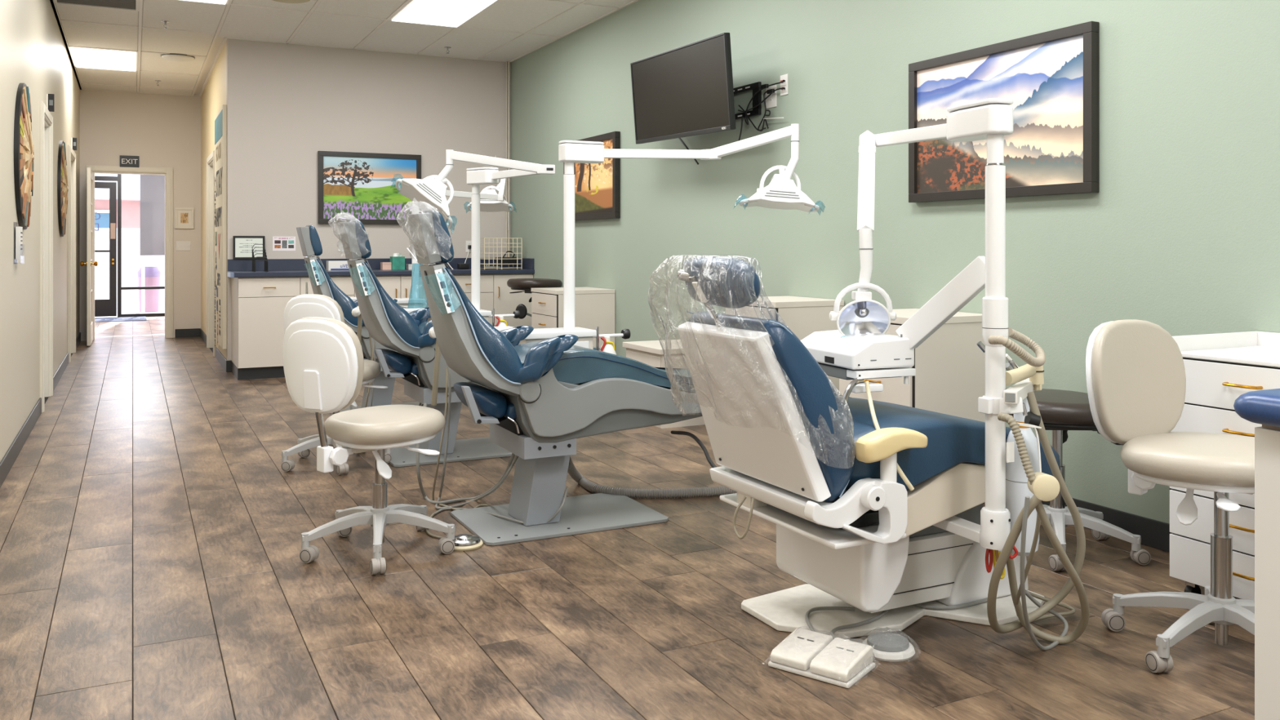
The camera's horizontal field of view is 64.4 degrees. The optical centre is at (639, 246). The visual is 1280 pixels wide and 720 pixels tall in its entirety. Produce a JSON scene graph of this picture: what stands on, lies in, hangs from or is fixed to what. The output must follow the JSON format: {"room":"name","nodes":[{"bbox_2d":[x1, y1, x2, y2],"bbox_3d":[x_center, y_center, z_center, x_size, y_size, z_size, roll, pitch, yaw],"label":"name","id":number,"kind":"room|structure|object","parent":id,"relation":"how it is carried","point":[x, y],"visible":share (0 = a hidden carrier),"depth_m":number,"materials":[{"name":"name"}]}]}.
{"room":"dental clinic","nodes":[
{"label":"dental clinic","id":0,"kind":"room"},
{"bbox_2d":[0,0,79,462],"bbox_3d":[-3.075,-0.419,4.757,0.120,3.113,16.460,0,0,-27],"label":"wall","id":1,"kind":"structure","parent":0,"point":[33,53],"depth_m":6.25,"materials":[{"name":"beige paint"}]},
{"bbox_2d":[15,226,22,259],"bbox_3d":[-3.357,-0.016,5.496,0.036,0.225,0.200,0,0,-27],"label":"card holder","id":2,"kind":"object","parent":1,"relation":"attached to","point":[19,230],"visible":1,"depth_m":5.44,"materials":[{"name":"white plastic"}]},
{"bbox_2d":[0,397,41,488],"bbox_3d":[-1.710,1.085,2.170,0.012,0.105,10.610,0,0,-27],"label":"baseboard","id":3,"kind":"structure","parent":1,"relation":"attached to","point":[10,457],"depth_m":5.55,"materials":[{"name":"grey rubber"}]},
{"bbox_2d":[13,83,34,229],"bbox_3d":[-3.491,-0.508,5.790,0.060,0.830,0.830,0,0,-27],"label":"disc","id":4,"kind":"object","parent":1,"relation":"attached to","point":[24,154],"visible":1,"depth_m":5.59,"materials":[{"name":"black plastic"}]},
{"bbox_2d":[40,101,53,413],"bbox_3d":[-4.281,0.074,7.335,0.025,2.125,0.920,0,0,-27],"label":"trim","id":5,"kind":"structure","parent":1,"relation":"attached to","point":[45,114],"depth_m":6.95,"materials":[{"name":"beige wood"}]},
{"bbox_2d":[44,120,48,396],"bbox_3d":[-4.346,0.112,7.303,0.120,2.050,0.770,0,0,-27],"label":"trim","id":6,"kind":"structure","parent":1,"relation":"attached to","point":[46,126],"depth_m":7.65,"materials":[{"name":"beige wood"}]},
{"bbox_2d":[57,140,68,236],"bbox_3d":[-5.059,-0.503,8.931,0.060,0.840,0.840,0,0,-27],"label":"disc","id":7,"kind":"object","parent":1,"relation":"attached to","point":[62,175],"visible":1,"depth_m":8.72,"materials":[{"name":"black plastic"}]},
{"bbox_2d":[67,144,75,362],"bbox_3d":[-5.804,0.074,10.386,0.025,2.125,1.080,0,0,-27],"label":"trim","id":8,"kind":"structure","parent":1,"relation":"attached to","point":[71,153],"depth_m":9.93,"materials":[{"name":"beige wood"}]},
{"bbox_2d":[71,157,73,353],"bbox_3d":[-5.869,0.112,10.354,0.120,2.050,0.930,0,0,-27],"label":"trim","id":9,"kind":"structure","parent":1,"relation":"attached to","point":[72,160],"depth_m":10.78,"materials":[{"name":"beige wood"}]},
{"bbox_2d":[80,167,97,346],"bbox_3d":[-6.393,0.121,11.813,0.177,2.008,0.810,0,0,-27],"label":"panelled door","id":10,"kind":"structure","parent":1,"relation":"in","point":[89,263],"depth_m":11.46,"materials":[{"name":"beige wood"}]},
{"bbox_2d":[94,173,140,228],"bbox_3d":[-14.203,-1.323,28.452,18.000,4.960,4.800,0,0,-27],"label":"brick building","id":11,"kind":"structure","parent":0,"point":[131,184],"depth_m":26.59,"materials":[{"name":"pink paint"}]},
{"bbox_2d":[80,89,200,341],"bbox_3d":[-5.970,-0.419,12.578,2.927,3.113,0.120,0,0,-27],"label":"wall","id":12,"kind":"structure","parent":0,"point":[163,131],"depth_m":12.54,"materials":[{"name":"beige paint"}]},
{"bbox_2d":[85,164,173,341],"bbox_3d":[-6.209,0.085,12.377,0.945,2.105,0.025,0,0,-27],"label":"trim","id":13,"kind":"structure","parent":12,"relation":"attached to","point":[169,171],"depth_m":12.56,"materials":[{"name":"beige wood"}]},
{"bbox_2d":[174,207,193,228],"bbox_3d":[-5.671,-0.347,12.648,0.215,0.263,0.019,0,0,-27],"label":"framed picture","id":14,"kind":"object","parent":12,"relation":"attached to","point":[184,216],"visible":1,"depth_m":12.65,"materials":[{"name":"beige paper"}]},
{"bbox_2d":[177,209,191,226],"bbox_3d":[-5.670,-0.347,12.647,0.159,0.207,0.001,0,0,-27],"label":"print","id":15,"kind":"object","parent":14,"relation":"attached to","point":[184,216],"depth_m":12.65},
{"bbox_2d":[200,42,226,358],"bbox_3d":[-4.586,-0.419,11.034,0.120,3.113,3.880,0,0,-27],"label":"wall","id":16,"kind":"structure","parent":0,"point":[213,97],"depth_m":11.84,"materials":[{"name":"beige paint"}]},
{"bbox_2d":[208,160,213,347],"bbox_3d":[-4.543,0.112,10.948,0.120,2.050,0.950,0,0,-27],"label":"trim","id":17,"kind":"structure","parent":16,"relation":"attached to","point":[211,165],"depth_m":11.34,"materials":[{"name":"beige"}]},
{"bbox_2d":[206,149,216,356],"bbox_3d":[-4.608,0.074,10.916,0.025,2.125,1.100,0,0,-27],"label":"trim","id":18,"kind":"structure","parent":16,"relation":"attached to","point":[211,157],"depth_m":11.34,"materials":[{"name":"beige wood"}]},
{"bbox_2d":[214,104,226,349],"bbox_3d":[-3.996,-0.146,9.674,0.037,2.274,1.020,0,0,-27],"label":"canvas","id":19,"kind":"object","parent":16,"relation":"attached to","point":[220,118],"visible":1,"depth_m":9.33,"materials":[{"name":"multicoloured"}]},
{"bbox_2d":[49,0,639,97],"bbox_3d":[-2.366,-1.933,7.481,5.049,0.126,21.100,0,0,-27],"label":"ceiling","id":20,"kind":"structure","parent":0,"point":[506,30],"depth_m":8.81,"materials":[{"name":"white"}]},
{"bbox_2d":[53,0,139,11],"bbox_3d":[-4.117,-1.881,7.691,0.586,0.026,0.600,0,0,-27],"label":"ceiling vent","id":21,"kind":"object","parent":20,"relation":"in","point":[128,5],"visible":0.99,"depth_m":7.85,"materials":[{"name":"grey"}]},
{"bbox_2d":[68,46,137,71],"bbox_3d":[-5.364,-1.877,10.190,0.586,0.034,1.196,0,0,-27],"label":"recessed light","id":22,"kind":"object","parent":20,"relation":"in","point":[82,57],"visible":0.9,"depth_m":10.12,"materials":[{"name":"white plastic"}]},
{"bbox_2d":[389,0,497,27],"bbox_3d":[-1.546,-1.877,8.005,0.586,0.034,1.196,0,0,-27],"label":"recessed light","id":23,"kind":"object","parent":20,"relation":"in","point":[450,13],"visible":0.85,"depth_m":8.07,"materials":[{"name":"white plastic"}]},
{"bbox_2d":[226,38,511,360],"bbox_3d":[-2.545,-0.419,9.817,2.684,3.113,0.120,0,0,-27],"label":"wall","id":24,"kind":"structure","parent":0,"point":[286,104],"depth_m":9.61,"materials":[{"name":"beige paint"}]},
{"bbox_2d":[272,236,295,250],"bbox_3d":[-3.284,-0.021,9.380,0.201,0.133,0.002,0,0,-27],"label":"sheet","id":25,"kind":"object","parent":24,"relation":"attached to","point":[279,243],"visible":1,"depth_m":9.38,"materials":[{"name":"white paper"}]},
{"bbox_2d":[227,257,508,271],"bbox_3d":[-2.514,0.172,9.752,2.683,0.105,0.021,0,0,-27],"label":"trim","id":26,"kind":"structure","parent":24,"relation":"attached to","point":[273,264],"depth_m":9.40,"materials":[{"name":"blue laminate"}]},
{"bbox_2d":[232,235,265,259],"bbox_3d":[-3.546,0.014,9.216,0.270,0.212,0.015,0,0,-27],"label":"certificate","id":27,"kind":"object","parent":26,"relation":"on","point":[242,246],"visible":0.96,"depth_m":9.21,"materials":[{"name":"white paper"}]},
{"bbox_2d":[317,151,421,224],"bbox_3d":[-2.574,-0.548,9.712,0.968,0.679,0.039,0,0,-27],"label":"picture","id":28,"kind":"object","parent":24,"relation":"attached to","point":[362,185],"visible":0.91,"depth_m":9.68,"materials":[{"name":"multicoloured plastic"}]},
{"bbox_2d":[507,61,509,257],"bbox_3d":[-1.331,-0.879,10.322,0.018,1.993,0.018,0,0,-27],"label":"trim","id":29,"kind":"structure","parent":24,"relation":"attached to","point":[508,61],"depth_m":10.32,"materials":[{"name":"beige paint"}]},
{"bbox_2d":[0,315,1254,719],"bbox_3d":[-2.567,1.197,7.381,8.400,0.120,20.900,0,0,-27],"label":"floor","id":30,"kind":"structure","parent":0,"point":[152,522],"depth_m":3.25,"materials":[{"name":"brown wood"}]},
{"bbox_2d":[94,173,164,317],"bbox_3d":[-7.865,-0.213,16.416,2.650,2.700,0.100,0,0,-27],"label":"storefront","id":31,"kind":"object","parent":30,"relation":"on","point":[118,178],"visible":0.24,"depth_m":16.16,"materials":[{"name":"brown metal"}]},
{"bbox_2d":[94,182,116,316],"bbox_3d":[-8.661,0.052,16.006,0.739,2.130,0.066,0,0,-27],"label":"door","id":32,"kind":"structure","parent":31,"relation":"attached to","point":[103,308],"depth_m":16.13,"materials":[{"name":"brown metal"}]},
{"bbox_2d":[231,276,300,379],"bbox_3d":[-3.312,0.701,8.982,0.503,0.872,0.689,0,0,-27],"label":"base cabinet","id":33,"kind":"object","parent":30,"relation":"on","point":[258,304],"visible":0.71,"depth_m":8.69,"materials":[{"name":"beige laminate"}]},
{"bbox_2d":[226,268,534,277],"bbox_3d":[-2.378,0.245,9.447,2.713,0.040,0.689,0,0,-27],"label":"countertop","id":34,"kind":"structure","parent":33,"relation":"on","point":[455,271],"depth_m":9.09,"materials":[{"name":"blue laminate"}]},
{"bbox_2d":[480,237,522,269],"bbox_3d":[-1.373,0.073,9.904,0.384,0.303,0.259,0,0,-27],"label":"wire rack","id":35,"kind":"object","parent":34,"relation":"on","point":[484,243],"visible":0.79,"depth_m":9.81,"materials":[{"name":"beige metal"}]},
{"bbox_2d":[299,275,354,297],"bbox_3d":[-2.881,0.701,9.197,0.460,0.872,0.689,0,0,-27],"label":"base cabinet","id":36,"kind":"object","parent":30,"relation":"on","point":[344,283],"visible":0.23,"depth_m":8.96,"materials":[{"name":"beige laminate"}]},
{"bbox_2d":[280,293,391,475],"bbox_3d":[-1.600,0.688,5.284,0.536,0.896,0.583,0,0,-38],"label":"stool","id":37,"kind":"object","parent":30,"relation":"on","point":[305,305],"visible":0.36,"depth_m":5.07,"materials":[{"name":"silver metal"}]},
{"bbox_2d":[282,316,455,574],"bbox_3d":[-0.987,0.695,3.794,0.569,0.882,0.608,0,0,44],"label":"stool","id":38,"kind":"object","parent":30,"relation":"on","point":[323,361],"visible":1,"depth_m":3.63,"materials":[{"name":"beige leather"}]},
{"bbox_2d":[354,275,400,297],"bbox_3d":[-2.491,0.701,9.392,0.412,0.872,0.689,0,0,-27],"label":"base cabinet","id":39,"kind":"object","parent":30,"relation":"on","point":[391,284],"visible":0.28,"depth_m":9.16,"materials":[{"name":"beige laminate"}]},
{"bbox_2d":[296,224,495,413],"bbox_3d":[-1.603,0.499,7.035,1.464,1.275,0.600,0,0,-27],"label":"dental chair","id":40,"kind":"object","parent":30,"relation":"on","point":[322,283],"visible":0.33,"depth_m":6.66,"materials":[{"name":"blue leather"}]},
{"bbox_2d":[316,256,358,325],"bbox_3d":[-2.043,0.300,6.815,0.307,0.462,0.548,0,0,-27],"label":"cushion","id":41,"kind":"object","parent":40,"relation":"on","point":[326,286],"depth_m":6.62,"materials":[{"name":"blue leather"}]},
{"bbox_2d":[350,297,428,308],"bbox_3d":[-1.735,0.534,7.366,0.735,0.325,0.390,0,0,-27],"label":"console","id":42,"kind":"object","parent":40,"relation":"attached to","point":[411,303],"visible":0.07,"depth_m":7.38,"materials":[{"name":"white plastic"}]},
{"bbox_2d":[412,177,513,298],"bbox_3d":[-1.321,-0.110,7.867,0.431,1.004,1.089,0,0,21],"label":"lamp post","id":43,"kind":"object","parent":42,"relation":"on","point":[490,201],"visible":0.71,"depth_m":7.95,"materials":[{"name":"white plastic"}]},
{"bbox_2d":[400,275,426,307],"bbox_3d":[-2.115,0.701,9.579,0.428,0.872,0.689,0,0,-27],"label":"base cabinet","id":44,"kind":"object","parent":30,"relation":"on","point":[406,280],"visible":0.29,"depth_m":9.24,"materials":[{"name":"beige laminate"}]},
{"bbox_2d":[452,533,483,551],"bbox_3d":[-0.667,1.117,3.856,0.143,0.039,0.143,0,0,-27],"label":"foot pedal","id":45,"kind":"object","parent":30,"relation":"on","point":[463,542],"visible":0.75,"depth_m":3.82,"materials":[{"name":"silver metal"}]},
{"bbox_2d":[337,219,599,466],"bbox_3d":[-0.919,0.499,5.666,1.464,1.275,0.600,0,0,-27],"label":"dental chair","id":46,"kind":"object","parent":30,"relation":"on","point":[386,322],"visible":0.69,"depth_m":5.32,"materials":[{"name":"grey plastic"}]},
{"bbox_2d":[350,338,423,409],"bbox_3d":[-1.410,0.798,5.775,0.632,0.700,0.254,0,0,45],"label":"bundle","id":47,"kind":"object","parent":46,"relation":"attached to","point":[374,340],"visible":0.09,"depth_m":5.77,"materials":[{"name":"grey rubber"}]},
{"bbox_2d":[351,306,372,392],"bbox_3d":[-1.626,0.565,5.945,0.128,0.647,0.082,0,0,-27],"label":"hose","id":48,"kind":"object","parent":47,"relation":"attached to","point":[355,312],"visible":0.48,"depth_m":5.94,"materials":[{"name":"beige"}]},
{"bbox_2d":[363,258,421,346],"bbox_3d":[-1.360,0.300,5.446,0.307,0.462,0.548,0,0,-27],"label":"cushion","id":49,"kind":"object","parent":46,"relation":"on","point":[386,322],"depth_m":5.25,"materials":[{"name":"blue leather"}]},
{"bbox_2d":[374,348,411,374],"bbox_3d":[-1.330,0.620,5.461,0.138,0.116,0.360,0,0,-27],"label":"cushion","id":50,"kind":"object","parent":46,"relation":"on","point":[399,362],"depth_m":5.32,"materials":[{"name":"blue leather"}]},
{"bbox_2d":[404,307,519,326],"bbox_3d":[-1.052,0.534,5.997,0.735,0.325,0.390,0,0,-27],"label":"console","id":51,"kind":"object","parent":46,"relation":"attached to","point":[486,314],"visible":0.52,"depth_m":6.11,"materials":[{"name":"white plastic"}]},
{"bbox_2d":[395,149,555,311],"bbox_3d":[-1.008,-0.060,5.682,0.861,0.905,0.812,0,0,-27],"label":"lamp post","id":52,"kind":"object","parent":51,"relation":"on","point":[432,189],"visible":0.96,"depth_m":5.47,"materials":[{"name":"white plastic"}]},
{"bbox_2d":[417,320,599,350],"bbox_3d":[-0.739,0.530,5.756,1.060,0.234,0.430,0,0,-27],"label":"seat cushion","id":53,"kind":"object","parent":46,"relation":"on","point":[421,324],"depth_m":5.68,"materials":[{"name":"leather"}]},
{"bbox_2d":[453,274,493,324],"bbox_3d":[-1.722,0.701,9.775,0.450,0.872,0.689,0,0,-27],"label":"base cabinet","id":54,"kind":"object","parent":30,"relation":"on","point":[486,281],"visible":0.16,"depth_m":9.55,"materials":[{"name":"beige laminate"}]},
{"bbox_2d":[416,363,568,538],"bbox_3d":[-0.686,0.798,4.325,0.560,0.699,0.761,0,0,-27],"label":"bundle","id":55,"kind":"object","parent":30,"relation":"on","point":[448,380],"visible":0.88,"depth_m":4.41,"materials":[{"name":"grey"}]},
{"bbox_2d":[428,326,440,405],"bbox_3d":[-0.926,0.542,4.611,0.062,0.370,0.081,0,0,8],"label":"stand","id":56,"kind":"object","parent":55,"relation":"attached to","point":[431,332],"visible":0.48,"depth_m":4.62,"materials":[{"name":"beige"}]},
{"bbox_2d":[493,273,533,327],"bbox_3d":[-1.343,0.701,9.964,0.397,0.872,0.689,0,0,-27],"label":"base cabinet","id":57,"kind":"object","parent":30,"relation":"on","point":[505,302],"visible":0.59,"depth_m":9.66,"materials":[{"name":"beige laminate"}]},
{"bbox_2d":[506,278,562,319],"bbox_3d":[-0.909,0.710,8.959,0.538,0.852,0.607,0,0,43],"label":"stool","id":58,"kind":"object","parent":30,"relation":"on","point":[526,285],"visible":0.27,"depth_m":8.78,"materials":[{"name":"black leather"}]},
{"bbox_2d":[406,209,702,546],"bbox_3d":[-0.236,0.499,4.297,1.464,1.275,0.600,0,0,-27],"label":"dental chair","id":59,"kind":"object","parent":30,"relation":"on","point":[536,398],"visible":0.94,"depth_m":4.04,"materials":[{"name":"grey plastic"}]},
{"bbox_2d":[453,382,506,418],"bbox_3d":[-0.646,0.620,4.092,0.138,0.116,0.360,0,0,-27],"label":"cushion","id":60,"kind":"object","parent":59,"relation":"on","point":[491,403],"depth_m":3.96,"materials":[{"name":"blue leather"}]},
{"bbox_2d":[444,263,523,382],"bbox_3d":[-0.676,0.300,4.077,0.307,0.462,0.548,0,0,-27],"label":"cushion","id":61,"kind":"object","parent":59,"relation":"on","point":[474,349],"depth_m":3.88,"materials":[{"name":"blue leather"}]},
{"bbox_2d":[493,325,630,354],"bbox_3d":[-0.368,0.534,4.628,0.735,0.325,0.390,0,0,-27],"label":"console","id":62,"kind":"object","parent":59,"relation":"attached to","point":[585,335],"visible":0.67,"depth_m":4.67,"materials":[{"name":"white plastic"}]},
{"bbox_2d":[599,337,616,354],"bbox_3d":[-0.153,0.542,4.763,0.092,0.230,0.092,0,0,-27],"label":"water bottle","id":63,"kind":"object","parent":62,"relation":"on","point":[608,346],"depth_m":4.74,"materials":[{"name":"white plastic"}]},
{"bbox_2d":[558,123,819,329],"bbox_3d":[0.237,-0.087,4.843,1.233,0.958,0.383,0,0,0],"label":"lamp post","id":64,"kind":"object","parent":62,"relation":"on","point":[782,193],"visible":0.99,"depth_m":4.70,"materials":[{"name":"white metal"}]},
{"bbox_2d":[514,341,695,392],"bbox_3d":[-0.055,0.530,4.387,1.060,0.234,0.430,0,0,-27],"label":"seat cushion","id":65,"kind":"object","parent":59,"relation":"on","point":[578,366],"depth_m":4.12,"materials":[{"name":"leather"}]},
{"bbox_2d":[671,430,716,467],"bbox_3d":[0.237,0.804,4.025,0.055,0.050,0.834,0,0,-11],"label":"lead","id":66,"kind":"object","parent":59,"relation":"hanging from","point":[694,437],"visible":0.8,"depth_m":4.09,"materials":[{"name":"black plastic"}]},
{"bbox_2d":[531,286,614,347],"bbox_3d":[-0.563,0.742,8.241,0.536,0.790,0.558,0,0,-27],"label":"base cabinet","id":67,"kind":"object","parent":30,"relation":"on","point":[594,307],"visible":0.33,"depth_m":8.05,"materials":[{"name":"beige laminate"}]},
{"bbox_2d":[567,456,737,498],"bbox_3d":[0.120,0.996,4.619,0.966,0.299,0.340,0,0,12],"label":"hose","id":68,"kind":"object","parent":30,"relation":"on","point":[595,488],"visible":0.7,"depth_m":4.60,"materials":[{"name":"grey"}]},
{"bbox_2d":[622,339,704,428],"bbox_3d":[0.235,0.889,6.667,0.515,0.495,0.550,0,0,-27],"label":"chest","id":69,"kind":"object","parent":30,"relation":"on","point":[650,353],"visible":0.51,"depth_m":6.43,"materials":[{"name":"beige laminate"}]},
{"bbox_2d":[725,296,844,396],"bbox_3d":[0.777,0.715,5.624,0.476,0.844,0.518,0,0,-27],"label":"base cabinet","id":70,"kind":"object","parent":30,"relation":"on","point":[804,316],"visible":0.04,"depth_m":5.42,"materials":[{"name":"beige laminate"}]},
{"bbox_2d":[768,627,875,688],"bbox_3d":[0.491,1.100,2.743,0.261,0.073,0.194,0,0,37],"label":"twin foot pedal","id":71,"kind":"object","parent":30,"relation":"on","point":[837,661],"visible":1,"depth_m":2.71,"materials":[{"name":"white plastic"}]},
{"bbox_2d":[804,606,854,631],"bbox_3d":[0.547,1.118,3.044,0.104,0.035,0.227,0,0,39],"label":"cable","id":72,"kind":"object","parent":30,"relation":"on","point":[818,608],"visible":0.88,"depth_m":3.10,"materials":[{"name":"grey plastic"}]},
{"bbox_2d":[677,257,1060,639],"bbox_3d":[0.697,0.583,3.064,1.216,1.106,0.694,0,0,-27],"label":"dental chair","id":73,"kind":"object","parent":30,"relation":"on","point":[859,538],"visible":0.96,"depth_m":2.85,"materials":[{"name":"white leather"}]},
{"bbox_2d":[733,496,754,538],"bbox_3d":[0.297,0.765,2.859,0.052,0.111,0.062,0,0,-27],"label":"lead","id":74,"kind":"object","parent":73,"relation":"hanging from","point":[738,535],"visible":1,"depth_m":2.85,"materials":[{"name":"beige"}]},
{"bbox_2d":[648,254,855,464],"bbox_3d":[0.303,0.341,2.890,0.494,0.631,0.646,0,0,-27],"label":"plastic bag","id":75,"kind":"object","parent":73,"relation":"on","point":[665,355],"visible":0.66,"depth_m":2.82,"materials":[{"name":"clear plastic"}]},
{"bbox_2d":[688,311,854,502],"bbox_3d":[0.351,0.439,2.891,0.261,0.488,0.555,0,0,-27],"label":"backrest","id":76,"kind":"object","parent":73,"relation":"on","point":[764,441],"depth_m":2.70,"materials":[{"name":"white plastic"}]},
{"bbox_2d":[829,97,1013,550],"bbox_3d":[0.774,0.210,3.046,0.321,1.218,0.716,0,0,-18],"label":"lamp post","id":77,"kind":"object","parent":73,"relation":"attached to","point":[990,119],"visible":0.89,"depth_m":2.77,"materials":[{"name":"white metal"}]},
{"bbox_2d":[800,256,985,404],"bbox_3d":[0.710,0.238,3.019,0.404,0.419,0.586,0,0,-27],"label":"tray","id":78,"kind":"object","parent":77,"relation":"attached to","point":[857,357],"visible":0.87,"depth_m":2.96,"materials":[{"name":"white plastic"}]},
{"bbox_2d":[864,381,914,490],"bbox_3d":[0.667,0.519,2.791,0.059,0.273,0.193,0,0,-27],"label":"hose","id":79,"kind":"object","parent":78,"relation":"hanging from","point":[900,471],"visible":0.66,"depth_m":2.80,"materials":[{"name":"beige plastic"}]},
{"bbox_2d":[979,506,1010,550],"bbox_3d":[0.971,0.769,2.776,0.082,0.100,0.082,0,0,-27],"label":"socket","id":80,"kind":"object","parent":77,"relation":"attached to","point":[995,521],"depth_m":2.74,"materials":[{"name":"white plastic"}]},
{"bbox_2d":[977,327,1059,501],"bbox_3d":[1.051,0.444,2.866,0.194,0.420,0.540,0,0,16],"label":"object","id":81,"kind":"object","parent":77,"relation":"attached to","point":[1029,377],"visible":0.98,"depth_m":2.73,"materials":[{"name":"white plastic"}]},
{"bbox_2d":[1028,364,1044,384],"bbox_3d":[1.151,0.367,2.950,0.041,0.066,0.041,0,0,-27],"label":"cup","id":82,"kind":"object","parent":81,"relation":"on","point":[1038,378],"depth_m":2.93,"materials":[{"name":"beige plastic"}]},
{"bbox_2d":[985,391,1089,650],"bbox_3d":[1.149,0.775,2.877,0.247,0.731,0.642,0,0,37],"label":"hoses","id":83,"kind":"object","parent":81,"relation":"attached to","point":[999,559],"visible":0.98,"depth_m":2.84,"materials":[{"name":"beige"}]},
{"bbox_2d":[838,396,1060,490],"bbox_3d":[0.804,0.597,3.120,0.845,0.221,0.543,0,0,-27],"label":"seat cushion","id":84,"kind":"object","parent":73,"relation":"on","point":[953,456],"depth_m":2.86,"materials":[{"name":"blue leather"}]},
{"bbox_2d":[1005,396,1039,556],"bbox_3d":[1.108,0.664,2.950,0.098,0.455,0.097,0,0,-27],"label":"water bottle","id":85,"kind":"object","parent":73,"relation":"attached to","point":[1016,480],"visible":0.42,"depth_m":2.91,"materials":[{"name":"white plastic"}]},
{"bbox_2d":[862,631,915,662],"bbox_3d":[0.693,1.107,2.848,0.180,0.057,0.179,0,0,-27],"label":"disc foot pedal","id":86,"kind":"object","parent":30,"relation":"on","point":[886,646],"visible":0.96,"depth_m":2.80,"materials":[{"name":"white plastic"}]},
{"bbox_2d":[830,597,987,639],"bbox_3d":[0.846,1.119,3.123,0.758,0.034,0.162,0,0,-27],"label":"cable","id":87,"kind":"object","parent":30,"relation":"on","point":[969,604],"visible":0.56,"depth_m":3.10,"materials":[{"name":"grey plastic"}]},
{"bbox_2d":[838,308,985,422],"bbox_3d":[1.244,0.722,4.650,0.511,0.830,0.518,0,0,-27],"label":"base cabinet","id":88,"kind":"object","parent":30,"relation":"on","point":[949,379],"visible":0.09,"depth_m":4.43,"materials":[{"name":"beige laminate"}]},
{"bbox_2d":[1005,388,1151,571],"bbox_3d":[1.548,0.723,3.796,0.610,0.826,0.548,0,0,3],"label":"stool","id":89,"kind":"object","parent":30,"relation":"on","point":[1061,411],"visible":0.44,"depth_m":3.65,"materials":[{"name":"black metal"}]},
{"bbox_2d":[1085,319,1254,673],"bbox_3d":[1.596,0.677,2.833,0.548,0.918,0.580,0,0,-35],"label":"stool","id":90,"kind":"object","parent":30,"relation":"on","point":[1135,371],"visible":0.95,"depth_m":2.89,"materials":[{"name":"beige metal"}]},
{"bbox_2d":[1169,331,1279,600],"bbox_3d":[2.004,0.715,3.138,0.501,0.845,0.523,0,0,-27],"label":"base cabinet","id":91,"kind":"object","parent":30,"relation":"on","point":[1220,368],"visible":0.49,"depth_m":3.15,"materials":[{"name":"white laminate"}]},
{"bbox_2d":[1233,388,1279,719],"bbox_3d":[1.765,0.683,1.110,1.050,0.907,1.650,0,0,-27],"label":"counter","id":92,"kind":"object","parent":30,"relation":"on","point":[1262,407],"depth_m":1.59,"materials":[{"name":"white laminate"}]},
{"bbox_2d":[511,0,1279,524],"bbox_3d":[1.518,-0.419,4.815,0.120,3.113,12.700,0,0,-27],"label":"wall","id":93,"kind":"structure","parent":0,"point":[1180,234],"depth_m":4.96,"materials":[{"name":"green paint"}]},
{"bbox_2d":[563,131,620,220],"bbox_3d":[-0.416,-0.562,8.505,0.044,0.686,1.075,0,0,-27],"label":"picture","id":94,"kind":"object","parent":93,"relation":"attached to","point":[597,185],"visible":0.57,"depth_m":8.33,"materials":[{"name":"multicoloured paper"}]},
{"bbox_2d":[573,138,612,214],"bbox_3d":[-0.420,-0.562,8.503,0.001,0.586,0.975,0,0,-27],"label":"print","id":95,"kind":"object","parent":94,"relation":"attached to","point":[593,181],"depth_m":8.41},
{"bbox_2d":[733,81,761,119],"bbox_3d":[0.478,-0.921,6.484,0.248,0.272,0.693,0,0,-27],"label":"tv bracket","id":96,"kind":"object","parent":93,"relation":"attached to","point":[756,86],"visible":0.26,"depth_m":6.27,"materials":[{"name":"black metal"}]},
{"bbox_2d":[630,32,735,164],"bbox_3d":[0.334,-0.913,6.584,0.311,0.737,1.327,0,0,-27],"label":"television","id":97,"kind":"object","parent":96,"relation":"attached to","point":[686,91],"visible":0.94,"depth_m":6.43,"materials":[{"name":"black plastic"}]},
{"bbox_2d":[737,81,783,141],"bbox_3d":[0.727,-0.817,6.187,0.020,0.316,0.499,0,0,-27],"label":"cables","id":98,"kind":"object","parent":96,"relation":"attached to","point":[770,91],"visible":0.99,"depth_m":6.15,"materials":[{"name":"black plastic"}]},
{"bbox_2d":[908,21,1098,202],"bbox_3d":[1.574,-0.553,4.518,0.044,0.680,1.065,0,0,-27],"label":"landscape picture","id":99,"kind":"object","parent":93,"relation":"attached to","point":[1051,77],"visible":0.79,"depth_m":4.36,"materials":[{"name":"multicoloured paper"}]},
{"bbox_2d":[1041,497,1169,552],"bbox_3d":[1.607,1.085,4.490,0.012,0.105,11.800,0,0,-27],"label":"baseboard","id":100,"kind":"structure","parent":93,"relation":"attached to","point":[1155,534],"depth_m":3.88,"materials":[{"name":"grey rubber"}]},
{"label":"outside","id":101,"kind":"structure","parent":0,"visible":0},
{"bbox_2d":[94,306,164,317],"bbox_3d":[-14.828,1.217,29.705,24.000,0.120,30.000,0,0,-27],"label":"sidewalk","id":102,"kind":"structure","parent":101,"point":[162,309],"depth_m":17.96,"materials":[{"name":"concrete"}]},
{"bbox_2d":[94,227,164,307],"bbox_3d":[-10.497,0.412,18.678,3.900,1.490,0.100,0,0,-27],"label":"corrugated fence","id":103,"kind":"object","parent":102,"relation":"on","point":[131,237],"visible":0.14,"depth_m":19.12,"materials":[{"name":"white"}]},
{"bbox_2d":[137,264,160,312],"bbox_3d":[-8.613,0.742,17.830,0.370,0.830,0.370,0,0,-27],"label":"litter bin","id":104,"kind":"object","parent":102,"relation":"on","point":[152,273],"visible":0.86,"depth_m":17.71,"materials":[{"name":"purple"}]},
{"bbox_2d":[140,174,164,313],"bbox_3d":[-7.507,-0.328,17.287,1.790,2.970,0.040,0,0,-27],"label":"screen","id":105,"kind":"object","parent":102,"relation":"on","point":[152,186],"visible":0.29,"depth_m":16.95,"materials":[{"name":"white ceramic"}]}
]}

